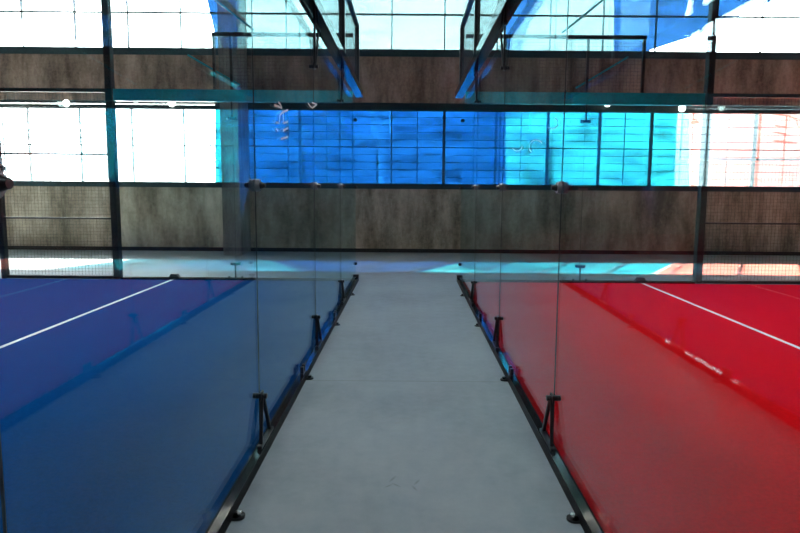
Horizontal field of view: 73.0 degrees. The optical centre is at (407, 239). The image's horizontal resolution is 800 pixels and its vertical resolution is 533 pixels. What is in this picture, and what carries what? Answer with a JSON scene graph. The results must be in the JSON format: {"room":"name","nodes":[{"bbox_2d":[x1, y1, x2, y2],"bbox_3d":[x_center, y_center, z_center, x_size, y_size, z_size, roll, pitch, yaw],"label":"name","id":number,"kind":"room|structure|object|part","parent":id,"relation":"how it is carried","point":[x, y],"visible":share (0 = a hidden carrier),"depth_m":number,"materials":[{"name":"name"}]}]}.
{"room":"sports hall","nodes":[
{"label":"sports hall","id":0,"kind":"room"},
{"bbox_2d":[0,249,799,532],"bbox_3d":[-0.011,1.389,3.428,30.000,0.200,20.550,0,6,0],"label":"floor","id":1,"kind":"structure","parent":0,"point":[406,421],"depth_m":4.12,"materials":[{"name":"grey concrete"}]},
{"bbox_2d":[0,0,122,278],"bbox_3d":[-5.907,-2.621,8.955,2.062,6.600,0.204,0,6,-1],"label":"mesh fence","id":2,"kind":"object","parent":1,"relation":"on","point":[106,15],"visible":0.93,"depth_m":9.11,"materials":[{"name":"black metal"}]},
{"bbox_3d":[-6.911,-0.938,9.137,0.080,3.200,0.100,0,6,0],"label":"post","id":3,"kind":"part","parent":2,"relation":"part of","materials":[{"name":"black metal"}]},
{"bbox_3d":[-5.936,-2.493,8.983,1.845,0.060,0.040,0,6,0],"label":"rail","id":4,"kind":"part","parent":2,"relation":"part of","materials":[{"name":"black metal"}]},
{"bbox_3d":[-5.944,-1.448,9.086,1.845,0.030,0.040,0,6,0],"label":"rail","id":5,"kind":"part","parent":2,"relation":"part of","materials":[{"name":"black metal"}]},
{"bbox_3d":[-5.953,-0.373,9.193,1.845,0.030,0.040,0,6,0],"label":"rail","id":6,"kind":"part","parent":2,"relation":"part of","materials":[{"name":"black metal"}]},
{"bbox_3d":[-5.961,0.632,9.292,1.845,0.050,0.040,0,6,0],"label":"rail","id":7,"kind":"part","parent":2,"relation":"part of","materials":[{"name":"black metal"}]},
{"bbox_3d":[-4.958,-2.615,8.970,0.110,6.600,0.120,0,6,0],"label":"post","id":8,"kind":"part","parent":2,"relation":"part of","materials":[{"name":"black metal"}]},
{"bbox_2d":[0,278,345,532],"bbox_3d":[-6.073,1.153,4.246,10.272,0.014,9.915,0,6,0],"label":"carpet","id":9,"kind":"object","parent":1,"relation":"on","point":[127,405],"visible":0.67,"depth_m":4.27,"materials":[{"name":"blue carpet"}]},
{"bbox_2d":[0,0,362,532],"bbox_3d":[-0.857,-0.929,4.097,0.188,4.270,10.145,0,6,0],"label":"glass partition","id":10,"kind":"object","parent":1,"relation":"on","point":[228,511],"visible":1,"depth_m":5.09,"materials":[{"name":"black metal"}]},
{"bbox_3d":[-0.852,-0.119,1.135,0.030,0.044,0.044,0,6,0],"label":"knob","id":11,"kind":"part","parent":10,"relation":"part of","materials":[{"name":"black metal"}]},
{"bbox_3d":[-0.881,1.093,3.243,0.021,0.282,0.114,0,6,-9],"label":"leg","id":12,"kind":"part","parent":10,"relation":"part of","materials":[{"name":"black metal"}]},
{"bbox_3d":[-0.851,-0.320,3.165,0.030,0.044,0.044,0,6,0],"label":"knob","id":13,"kind":"part","parent":10,"relation":"part of","materials":[{"name":"black metal"}]},
{"bbox_3d":[-0.874,1.213,3.316,0.028,0.022,0.280,0,6,0],"label":"foot plate","id":14,"kind":"part","parent":10,"relation":"part of","materials":[{"name":"black metal"}]},
{"bbox_3d":[-0.880,1.081,3.365,0.021,0.282,0.114,1,6,9],"label":"leg","id":15,"kind":"part","parent":10,"relation":"part of","materials":[{"name":"black metal"}]},
{"bbox_3d":[-0.891,1.164,4.291,0.074,0.065,10.110,0,6,0],"label":"floor rail","id":16,"kind":"part","parent":10,"relation":"part of","materials":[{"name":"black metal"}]},
{"bbox_3d":[-0.858,-1.800,4.967,0.020,0.374,0.120,0,6,-9],"label":"leg","id":17,"kind":"part","parent":10,"relation":"part of","materials":[{"name":"black metal"}]},
{"bbox_3d":[-0.849,-1.978,5.010,0.028,0.022,0.280,0,6,0],"label":"foot plate","id":18,"kind":"part","parent":10,"relation":"part of","materials":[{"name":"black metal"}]},
{"bbox_3d":[-0.879,0.896,5.233,0.021,0.282,0.114,0,6,-9],"label":"leg","id":19,"kind":"part","parent":10,"relation":"part of","materials":[{"name":"black metal"}]},
{"bbox_3d":[-0.858,-1.812,5.088,0.020,0.374,0.120,1,6,9],"label":"leg","id":20,"kind":"part","parent":10,"relation":"part of","materials":[{"name":"black metal"}]},
{"bbox_3d":[-0.872,1.016,5.306,0.028,0.022,0.280,0,6,0],"label":"foot plate","id":21,"kind":"part","parent":10,"relation":"part of","materials":[{"name":"black metal"}]},
{"bbox_3d":[-0.879,0.884,5.355,0.021,0.282,0.114,1,6,9],"label":"leg","id":22,"kind":"part","parent":10,"relation":"part of","materials":[{"name":"black metal"}]},
{"bbox_3d":[-0.843,-2.798,6.939,0.070,1.010,0.070,0,6,0],"label":"screen post","id":23,"kind":"part","parent":10,"relation":"part of","materials":[{"name":"black metal"}]},
{"bbox_3d":[-0.856,-2.008,7.078,0.020,0.374,0.120,1,6,9],"label":"leg","id":24,"kind":"part","parent":10,"relation":"part of","materials":[{"name":"black metal"}]},
{"bbox_3d":[-0.892,-0.720,8.149,0.012,2.985,1.997,0,6,0],"label":"glass pane","id":25,"kind":"part","parent":10,"relation":"part of","materials":[{"name":"clear glass"}]},
{"bbox_3d":[-0.841,-3.028,3.876,0.070,0.050,10.110,0,6,0],"label":"screen rail","id":26,"kind":"part","parent":10,"relation":"part of","materials":[{"name":"black metal"}]},
{"bbox_3d":[-0.842,-2.995,8.929,0.070,1.010,0.070,0,6,0],"label":"screen post","id":27,"kind":"part","parent":10,"relation":"part of","materials":[{"name":"black metal"}]},
{"bbox_2d":[113,0,352,280],"bbox_3d":[-2.909,-1.663,9.073,3.990,4.718,0.251,0,6,0],"label":"glazing","id":28,"kind":"object","parent":1,"relation":"on","point":[119,95],"visible":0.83,"depth_m":8.93,"materials":[{"name":"clear glass"}]},
{"bbox_3d":[-3.256,-2.853,9.066,0.875,0.512,0.032,0,6,0],"label":"stay rod","id":29,"kind":"part","parent":28,"relation":"part of","materials":[{"name":"teal paint"}]},
{"bbox_3d":[-3.210,-2.924,8.938,0.040,0.870,0.040,0,6,0],"label":"screen post","id":30,"kind":"part","parent":28,"relation":"part of","materials":[{"name":"black metal"}]},
{"bbox_3d":[-2.925,-2.922,8.938,0.040,0.870,0.040,0,6,0],"label":"screen post","id":31,"kind":"part","parent":28,"relation":"part of","materials":[{"name":"black metal"}]},
{"bbox_3d":[-2.932,-2.019,8.997,0.170,0.044,0.170,0,6,0],"label":"clamp plate","id":32,"kind":"part","parent":28,"relation":"part of","materials":[{"name":"black metal"}]},
{"bbox_3d":[-2.928,0.672,9.256,3.930,0.035,0.145,0,6,0],"label":"floor rail","id":33,"kind":"part","parent":28,"relation":"part of","materials":[{"name":"black metal"}]},
{"bbox_3d":[-2.900,-3.756,8.976,0.689,0.534,0.032,0,6,0],"label":"stay rod","id":34,"kind":"part","parent":28,"relation":"part of","materials":[{"name":"teal paint"}]},
{"bbox_3d":[-2.951,0.400,9.236,0.170,0.044,0.170,0,6,0],"label":"clamp plate","id":35,"kind":"part","parent":28,"relation":"part of","materials":[{"name":"black metal"}]},
{"bbox_3d":[-2.067,-3.378,8.892,2.330,0.060,0.050,0,6,0],"label":"screen rail","id":36,"kind":"part","parent":28,"relation":"part of","materials":[{"name":"black metal"}]},
{"bbox_2d":[217,0,250,255],"bbox_3d":[-4.037,-3.287,12.535,0.412,7.250,0.790,0,6,0],"label":"column","id":37,"kind":"structure","parent":1,"relation":"on","point":[235,135],"depth_m":12.34,"materials":[{"name":"grey concrete"}]},
{"bbox_2d":[455,0,603,532],"bbox_3d":[0.871,-0.916,4.097,0.188,4.270,10.145,0,6,0],"label":"glass partition","id":38,"kind":"object","parent":1,"relation":"on","point":[583,515],"visible":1,"depth_m":5.20,"materials":[{"name":"clear glass"}]},
{"bbox_3d":[0.888,-2.982,8.929,0.070,1.010,0.070,0,6,0],"label":"screen post","id":39,"kind":"part","parent":38,"relation":"part of","materials":[{"name":"black metal"}]},
{"bbox_3d":[0.889,-3.014,3.876,0.070,0.050,10.110,0,6,0],"label":"screen rail","id":40,"kind":"part","parent":38,"relation":"part of","materials":[{"name":"black metal"}]},
{"bbox_3d":[0.904,-0.706,8.149,0.012,2.985,1.997,0,6,0],"label":"glass pane","id":41,"kind":"part","parent":38,"relation":"part of","materials":[{"name":"clear glass"}]},
{"bbox_3d":[0.866,0.713,7.224,0.021,0.282,0.114,1,6,9],"label":"leg","id":42,"kind":"part","parent":38,"relation":"part of","materials":[{"name":"black metal"}]},
{"bbox_3d":[0.887,-2.785,6.939,0.070,1.010,0.070,0,6,0],"label":"screen post","id":43,"kind":"part","parent":38,"relation":"part of","materials":[{"name":"black metal"}]},
{"bbox_3d":[0.888,-1.983,6.957,0.020,0.374,0.120,1,6,9],"label":"leg","id":44,"kind":"part","parent":38,"relation":"part of","materials":[{"name":"black metal"}]},
{"bbox_3d":[0.865,0.898,5.355,0.021,0.282,0.114,0,6,-9],"label":"leg","id":45,"kind":"part","parent":38,"relation":"part of","materials":[{"name":"black metal"}]},
{"bbox_3d":[0.865,0.910,5.233,0.021,0.282,0.114,1,6,9],"label":"leg","id":46,"kind":"part","parent":38,"relation":"part of","materials":[{"name":"black metal"}]},
{"bbox_3d":[0.886,-1.798,5.088,0.020,0.374,0.120,0,6,-9],"label":"leg","id":47,"kind":"part","parent":38,"relation":"part of","materials":[{"name":"black metal"}]},
{"bbox_3d":[0.879,-1.964,5.010,0.028,0.022,0.280,0,6,0],"label":"foot plate","id":48,"kind":"part","parent":38,"relation":"part of","materials":[{"name":"black metal"}]},
{"bbox_3d":[0.886,-1.786,4.967,0.020,0.374,0.120,1,6,9],"label":"leg","id":49,"kind":"part","parent":38,"relation":"part of","materials":[{"name":"black metal"}]},
{"bbox_3d":[0.873,1.178,4.291,0.074,0.065,10.110,0,6,0],"label":"floor rail","id":50,"kind":"part","parent":38,"relation":"part of","materials":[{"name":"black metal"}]},
{"bbox_3d":[0.863,1.095,3.365,0.021,0.282,0.114,0,6,-9],"label":"leg","id":51,"kind":"part","parent":38,"relation":"part of","materials":[{"name":"black metal"}]},
{"bbox_3d":[0.854,1.226,3.316,0.028,0.022,0.280,0,6,0],"label":"foot plate","id":52,"kind":"part","parent":38,"relation":"part of","materials":[{"name":"black metal"}]},
{"bbox_3d":[0.863,1.107,3.243,0.021,0.282,0.114,1,6,9],"label":"leg","id":53,"kind":"part","parent":38,"relation":"part of","materials":[{"name":"black metal"}]},
{"bbox_3d":[0.855,-0.306,3.165,0.030,0.044,0.044,0,6,0],"label":"knob","id":54,"kind":"part","parent":38,"relation":"part of","materials":[{"name":"black metal"}]},
{"bbox_2d":[465,0,704,283],"bbox_3d":[2.934,-1.625,9.072,3.990,4.735,0.251,0,6,0],"label":"glazing","id":55,"kind":"object","parent":1,"relation":"on","point":[586,98],"visible":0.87,"depth_m":8.93,"materials":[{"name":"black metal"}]},
{"bbox_3d":[2.439,-3.343,8.892,2.970,0.060,0.050,0,6,0],"label":"screen rail","id":56,"kind":"part","parent":55,"relation":"part of","materials":[{"name":"black metal"}]},
{"bbox_3d":[2.945,0.446,9.236,0.170,0.044,0.170,0,6,0],"label":"clamp plate","id":57,"kind":"part","parent":55,"relation":"part of","materials":[{"name":"black metal"}]},
{"bbox_3d":[2.917,0.718,9.256,3.930,0.035,0.145,0,6,0],"label":"floor rail","id":58,"kind":"part","parent":55,"relation":"part of","materials":[{"name":"black metal"}]},
{"bbox_3d":[2.900,-3.714,8.976,0.680,0.559,0.032,0,6,0],"label":"stay rod","id":59,"kind":"part","parent":55,"relation":"part of","materials":[{"name":"teal paint"}]},
{"bbox_3d":[2.964,-1.972,8.997,0.170,0.044,0.170,0,6,0],"label":"clamp plate","id":60,"kind":"part","parent":55,"relation":"part of","materials":[{"name":"black metal"}]},
{"bbox_3d":[2.971,-2.876,8.938,0.040,0.870,0.040,0,6,0],"label":"screen post","id":61,"kind":"part","parent":55,"relation":"part of","materials":[{"name":"black metal"}]},
{"bbox_3d":[3.255,-2.811,9.065,0.867,0.541,0.032,0,6,0],"label":"stay rod","id":62,"kind":"part","parent":55,"relation":"part of","materials":[{"name":"teal paint"}]},
{"bbox_3d":[3.896,-2.869,8.938,0.040,0.870,0.040,0,6,0],"label":"screen post","id":63,"kind":"part","parent":55,"relation":"part of","materials":[{"name":"black metal"}]},
{"bbox_2d":[469,282,799,532],"bbox_3d":[6.054,1.248,4.246,10.272,0.014,9.915,0,6,0],"label":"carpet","id":64,"kind":"object","parent":1,"relation":"on","point":[678,410],"visible":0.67,"depth_m":4.27,"materials":[{"name":"red carpet"}]},
{"bbox_2d":[692,0,799,283],"bbox_3d":[5.938,-2.529,8.970,2.040,6.600,0.200,0,6,0],"label":"mesh fence","id":65,"kind":"object","parent":1,"relation":"on","point":[713,12],"visible":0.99,"depth_m":9.10,"materials":[{"name":"black metal"}]},
{"bbox_3d":[4.998,-2.536,8.970,0.110,6.600,0.120,0,6,0],"label":"post","id":66,"kind":"part","parent":65,"relation":"part of","materials":[{"name":"black metal"}]},
{"bbox_3d":[5.940,0.725,9.292,1.825,0.050,0.040,0,6,0],"label":"rail","id":67,"kind":"part","parent":65,"relation":"part of","materials":[{"name":"black metal"}]},
{"bbox_3d":[5.948,-0.280,9.193,1.825,0.030,0.040,0,6,0],"label":"rail","id":68,"kind":"part","parent":65,"relation":"part of","materials":[{"name":"black metal"}]},
{"bbox_3d":[5.956,-1.355,9.086,1.825,0.030,0.040,0,6,0],"label":"rail","id":69,"kind":"part","parent":65,"relation":"part of","materials":[{"name":"black metal"}]},
{"bbox_3d":[5.965,-2.400,8.983,1.825,0.060,0.040,0,6,0],"label":"rail","id":70,"kind":"part","parent":65,"relation":"part of","materials":[{"name":"black metal"}]},
{"bbox_2d":[0,54,799,105],"bbox_3d":[0.030,-3.842,13.050,30.000,1.076,0.270,0,6,0],"label":"wall","id":71,"kind":"structure","parent":0,"point":[381,79],"depth_m":12.91,"materials":[{"name":"brown wood"}]},
{"bbox_2d":[0,0,22,46],"bbox_3d":[-9.812,-5.777,12.824,1.258,2.342,0.106,0,6,0],"label":"window","id":72,"kind":"structure","parent":71,"relation":"in","point":[1,11],"depth_m":12.85,"materials":[{"name":"clear glass"}]},
{"bbox_2d":[20,0,74,46],"bbox_3d":[-8.554,-5.767,12.824,1.258,2.342,0.106,0,6,0],"label":"window","id":73,"kind":"structure","parent":71,"relation":"in","point":[21,1],"depth_m":12.84,"materials":[{"name":"clear glass"}]},
{"bbox_2d":[62,100,69,105],"bbox_3d":[-8.179,-3.271,12.917,0.170,0.170,0.099,0,6,0],"label":"wall lamp","id":74,"kind":"object","parent":71,"relation":"attached to","point":[64,103],"visible":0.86,"depth_m":12.87,"materials":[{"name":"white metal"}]},
{"bbox_2d":[73,0,127,46],"bbox_3d":[-7.296,-5.757,12.824,1.258,2.342,0.106,0,6,0],"label":"window","id":75,"kind":"structure","parent":71,"relation":"in","point":[74,3],"depth_m":12.82,"materials":[{"name":"clear glass"}]},
{"bbox_2d":[0,100,214,104],"bbox_3d":[-9.809,-3.357,13.091,10.331,0.050,0.200,0,6,0],"label":"trim","id":76,"kind":"structure","parent":71,"relation":"attached to","point":[18,101],"depth_m":12.99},
{"bbox_2d":[126,0,180,47],"bbox_3d":[-6.038,-5.747,12.824,1.258,2.342,0.106,0,6,0],"label":"window","id":77,"kind":"structure","parent":71,"relation":"in","point":[128,11],"depth_m":12.85,"materials":[{"name":"clear glass"}]},
{"bbox_2d":[162,102,174,106],"bbox_3d":[-5.734,-3.271,12.915,0.335,0.170,0.099,0,6,0],"label":"wall lamp","id":78,"kind":"object","parent":71,"relation":"attached to","point":[171,104],"visible":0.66,"depth_m":12.88,"materials":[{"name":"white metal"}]},
{"bbox_2d":[179,0,217,47],"bbox_3d":[-4.780,-5.737,12.824,1.258,2.342,0.106,0,6,0],"label":"window","id":79,"kind":"structure","parent":71,"relation":"in","point":[212,4],"depth_m":12.88,"materials":[{"name":"clear glass"}]},
{"bbox_2d":[246,0,285,48],"bbox_3d":[-3.522,-5.727,12.824,1.258,2.342,0.106,0,6,0],"label":"window","id":80,"kind":"structure","parent":71,"relation":"in","point":[268,15],"depth_m":12.90,"materials":[{"name":"clear glass"}]},
{"bbox_2d":[286,0,338,48],"bbox_3d":[-2.264,-5.717,12.824,1.258,2.342,0.106,0,6,0],"label":"window","id":81,"kind":"structure","parent":71,"relation":"in","point":[297,20],"depth_m":12.91,"materials":[{"name":"clear glass"}]},
{"bbox_2d":[345,0,391,49],"bbox_3d":[-1.006,-5.707,12.824,1.258,2.342,0.106,0,6,0],"label":"window","id":82,"kind":"structure","parent":71,"relation":"in","point":[374,17],"depth_m":12.91,"materials":[{"name":"clear glass"}]},
{"bbox_2d":[0,46,799,59],"bbox_3d":[0.035,-4.455,12.959,30.000,0.162,0.230,0,6,0],"label":"trim","id":83,"kind":"structure","parent":71,"relation":"attached to","point":[3,50],"depth_m":12.85,"materials":[{"name":"black metal"}]},
{"bbox_2d":[0,103,799,112],"bbox_3d":[0.025,-3.176,13.086,30.000,0.075,0.230,0,6,0],"label":"trim","id":84,"kind":"structure","parent":71,"relation":"attached to","point":[1,104],"depth_m":12.97,"materials":[{"name":"black metal"}]},
{"bbox_2d":[392,0,444,49],"bbox_3d":[0.252,-5.698,12.824,1.258,2.342,0.106,0,6,0],"label":"window","id":85,"kind":"structure","parent":71,"relation":"in","point":[416,24],"depth_m":12.91,"materials":[{"name":"clear glass"}]},
{"bbox_2d":[445,0,496,49],"bbox_3d":[1.510,-5.688,12.824,1.258,2.342,0.106,0,6,0],"label":"window","id":86,"kind":"structure","parent":71,"relation":"in","point":[454,9],"depth_m":12.90,"materials":[{"name":"clear glass"}]},
{"bbox_2d":[215,102,799,109],"bbox_3d":[5.191,-3.219,13.093,19.669,0.090,0.200,0,6,0],"label":"trim","id":87,"kind":"structure","parent":71,"relation":"attached to","point":[216,103],"depth_m":12.99,"materials":[{"name":"black metal"}]},
{"bbox_2d":[497,0,551,50],"bbox_3d":[2.768,-5.678,12.824,1.258,2.342,0.106,0,6,0],"label":"window","id":88,"kind":"structure","parent":71,"relation":"in","point":[533,17],"depth_m":12.90,"materials":[{"name":"clear glass"}]},
{"bbox_2d":[550,0,604,50],"bbox_3d":[4.026,-5.668,12.824,1.258,2.342,0.106,0,6,0],"label":"window","id":89,"kind":"structure","parent":71,"relation":"in","point":[592,23],"depth_m":12.90,"materials":[{"name":"clear glass"}]},
{"bbox_2d":[603,0,657,51],"bbox_3d":[5.284,-5.658,12.824,1.258,2.342,0.106,0,6,0],"label":"window","id":90,"kind":"structure","parent":71,"relation":"in","point":[621,17],"depth_m":12.90,"materials":[{"name":"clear glass"}]},
{"bbox_2d":[655,0,708,51],"bbox_3d":[6.542,-5.648,12.824,1.258,2.342,0.106,0,6,0],"label":"window","id":91,"kind":"structure","parent":71,"relation":"in","point":[677,20],"depth_m":12.89,"materials":[{"name":"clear glass"}]},
{"bbox_2d":[678,106,685,111],"bbox_3d":[6.558,-3.152,12.917,0.170,0.170,0.099,0,6,0],"label":"wall lamp","id":92,"kind":"object","parent":71,"relation":"attached to","point":[680,108],"visible":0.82,"depth_m":12.88,"materials":[{"name":"white metal"}]},
{"bbox_2d":[718,0,763,51],"bbox_3d":[7.800,-5.638,12.824,1.258,2.342,0.106,0,6,0],"label":"window","id":93,"kind":"structure","parent":71,"relation":"in","point":[729,10],"depth_m":12.86,"materials":[{"name":"clear glass"}]},
{"bbox_2d":[761,0,799,52],"bbox_3d":[9.057,-5.628,12.824,1.258,2.342,0.106,0,6,0],"label":"window","id":94,"kind":"structure","parent":71,"relation":"in","point":[765,1],"depth_m":12.85,"materials":[{"name":"clear glass"}]},
{"bbox_2d":[5,186,799,251],"bbox_3d":[0.004,-0.481,13.393,30.000,1.560,0.250,0,6,0],"label":"wall","id":95,"kind":"structure","parent":0,"point":[150,216],"depth_m":13.27,"materials":[{"name":"concrete"}]},
{"bbox_2d":[0,107,30,181],"bbox_3d":[-9.839,-2.327,13.165,1.258,1.785,0.106,0,6,0],"label":"window","id":96,"kind":"structure","parent":95,"relation":"in","point":[3,144],"depth_m":13.12,"materials":[{"name":"clear glass"}]},
{"bbox_2d":[26,107,81,181],"bbox_3d":[-8.581,-2.317,13.165,1.258,1.785,0.106,0,6,0],"label":"window","id":97,"kind":"structure","parent":95,"relation":"in","point":[28,118],"depth_m":13.12,"materials":[{"name":"clear glass"}]},
{"bbox_2d":[79,108,133,181],"bbox_3d":[-7.323,-2.307,13.165,1.258,1.785,0.106,0,6,0],"label":"window","id":98,"kind":"structure","parent":95,"relation":"in","point":[80,114],"depth_m":13.13,"materials":[{"name":"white glass"}]},
{"bbox_2d":[131,108,184,182],"bbox_3d":[-6.065,-2.297,13.165,1.258,1.785,0.106,0,6,0],"label":"window","id":99,"kind":"structure","parent":95,"relation":"in","point":[132,122],"depth_m":13.13,"materials":[{"name":"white glass"}]},
{"bbox_2d":[183,108,221,182],"bbox_3d":[-4.807,-2.288,13.165,1.258,1.785,0.106,0,6,0],"label":"window","id":100,"kind":"structure","parent":95,"relation":"in","point":[218,176],"depth_m":13.17,"materials":[{"name":"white glass"}]},
{"bbox_2d":[248,109,287,183],"bbox_3d":[-3.549,-2.278,13.165,1.258,1.785,0.106,0,6,0],"label":"window","id":101,"kind":"structure","parent":95,"relation":"in","point":[271,152],"depth_m":13.19,"materials":[{"name":"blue glass"}]},
{"bbox_2d":[287,109,339,183],"bbox_3d":[-2.291,-2.268,13.165,1.258,1.785,0.106,0,6,0],"label":"window","id":102,"kind":"structure","parent":95,"relation":"in","point":[324,146],"depth_m":13.19,"materials":[{"name":"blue glass"}]},
{"bbox_2d":[339,110,391,183],"bbox_3d":[-1.033,-2.258,13.165,1.258,1.785,0.106,0,6,0],"label":"window","id":103,"kind":"structure","parent":95,"relation":"in","point":[373,127],"depth_m":13.19,"materials":[{"name":"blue glass"}]},
{"bbox_2d":[8,246,799,255],"bbox_3d":[-0.002,0.264,13.326,30.000,0.090,0.030,0,6,0],"label":"baseboard","id":104,"kind":"structure","parent":95,"relation":"attached to","point":[12,247],"depth_m":13.31,"materials":[{"name":"black metal"}]},
{"bbox_2d":[13,181,799,191],"bbox_3d":[0.010,-1.307,13.261,30.000,0.110,0.250,0,6,0],"label":"trim","id":105,"kind":"structure","parent":95,"relation":"on","point":[19,183],"depth_m":13.14,"materials":[{"name":"black metal"}]},
{"bbox_2d":[391,110,443,184],"bbox_3d":[0.225,-2.248,13.165,1.258,1.785,0.106,0,6,0],"label":"window","id":106,"kind":"structure","parent":95,"relation":"in","point":[416,135],"depth_m":13.19,"materials":[{"name":"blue glass"}]},
{"bbox_2d":[443,110,495,184],"bbox_3d":[1.483,-2.238,13.165,1.258,1.785,0.106,0,6,0],"label":"window","id":107,"kind":"structure","parent":95,"relation":"in","point":[482,150],"depth_m":13.19,"materials":[{"name":"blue glass"}]},
{"bbox_2d":[494,111,547,185],"bbox_3d":[2.741,-2.228,13.165,1.258,1.785,0.106,0,6,0],"label":"window","id":108,"kind":"structure","parent":95,"relation":"in","point":[522,167],"depth_m":13.19,"materials":[{"name":"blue glass"}]},
{"bbox_2d":[546,111,599,185],"bbox_3d":[3.999,-2.218,13.165,1.258,1.785,0.106,0,6,0],"label":"window","id":109,"kind":"structure","parent":95,"relation":"in","point":[575,153],"depth_m":13.19,"materials":[{"name":"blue glass"}]},
{"bbox_2d":[597,112,651,185],"bbox_3d":[5.256,-2.208,13.165,1.258,1.785,0.106,0,6,0],"label":"window","id":110,"kind":"structure","parent":95,"relation":"in","point":[624,137],"depth_m":13.19,"materials":[{"name":"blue glass"}]},
{"bbox_2d":[649,112,701,186],"bbox_3d":[6.514,-2.199,13.165,1.258,1.785,0.106,0,6,0],"label":"window","id":111,"kind":"structure","parent":95,"relation":"in","point":[675,136],"depth_m":13.19,"materials":[{"name":"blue glass"}]},
{"bbox_2d":[708,113,756,186],"bbox_3d":[7.772,-2.189,13.165,1.258,1.785,0.106,0,6,0],"label":"window","id":112,"kind":"structure","parent":95,"relation":"in","point":[720,116],"depth_m":13.19,"materials":[{"name":"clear glass"}]},
{"bbox_2d":[751,113,799,187],"bbox_3d":[9.030,-2.179,13.165,1.258,1.785,0.106,0,6,0],"label":"window","id":113,"kind":"structure","parent":95,"relation":"in","point":[766,117],"depth_m":13.19,"materials":[{"name":"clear glass"}]},
{"label":"outside","id":114,"kind":"structure","parent":0,"visible":0},
{"bbox_3d":[0.041,-5.183,71.638,160.000,0.250,116.400,0,6,0],"label":"ground","id":115,"kind":"structure","parent":114,"visible":0},
{"bbox_2d":[8,155,214,181],"bbox_3d":[-39.128,-8.501,73.551,24.156,5.365,8.300,0,6,0],"label":"building","id":116,"kind":"structure","parent":115,"relation":"on","point":[163,171],"depth_m":69.49,"materials":[{"name":"white"}]}
]}

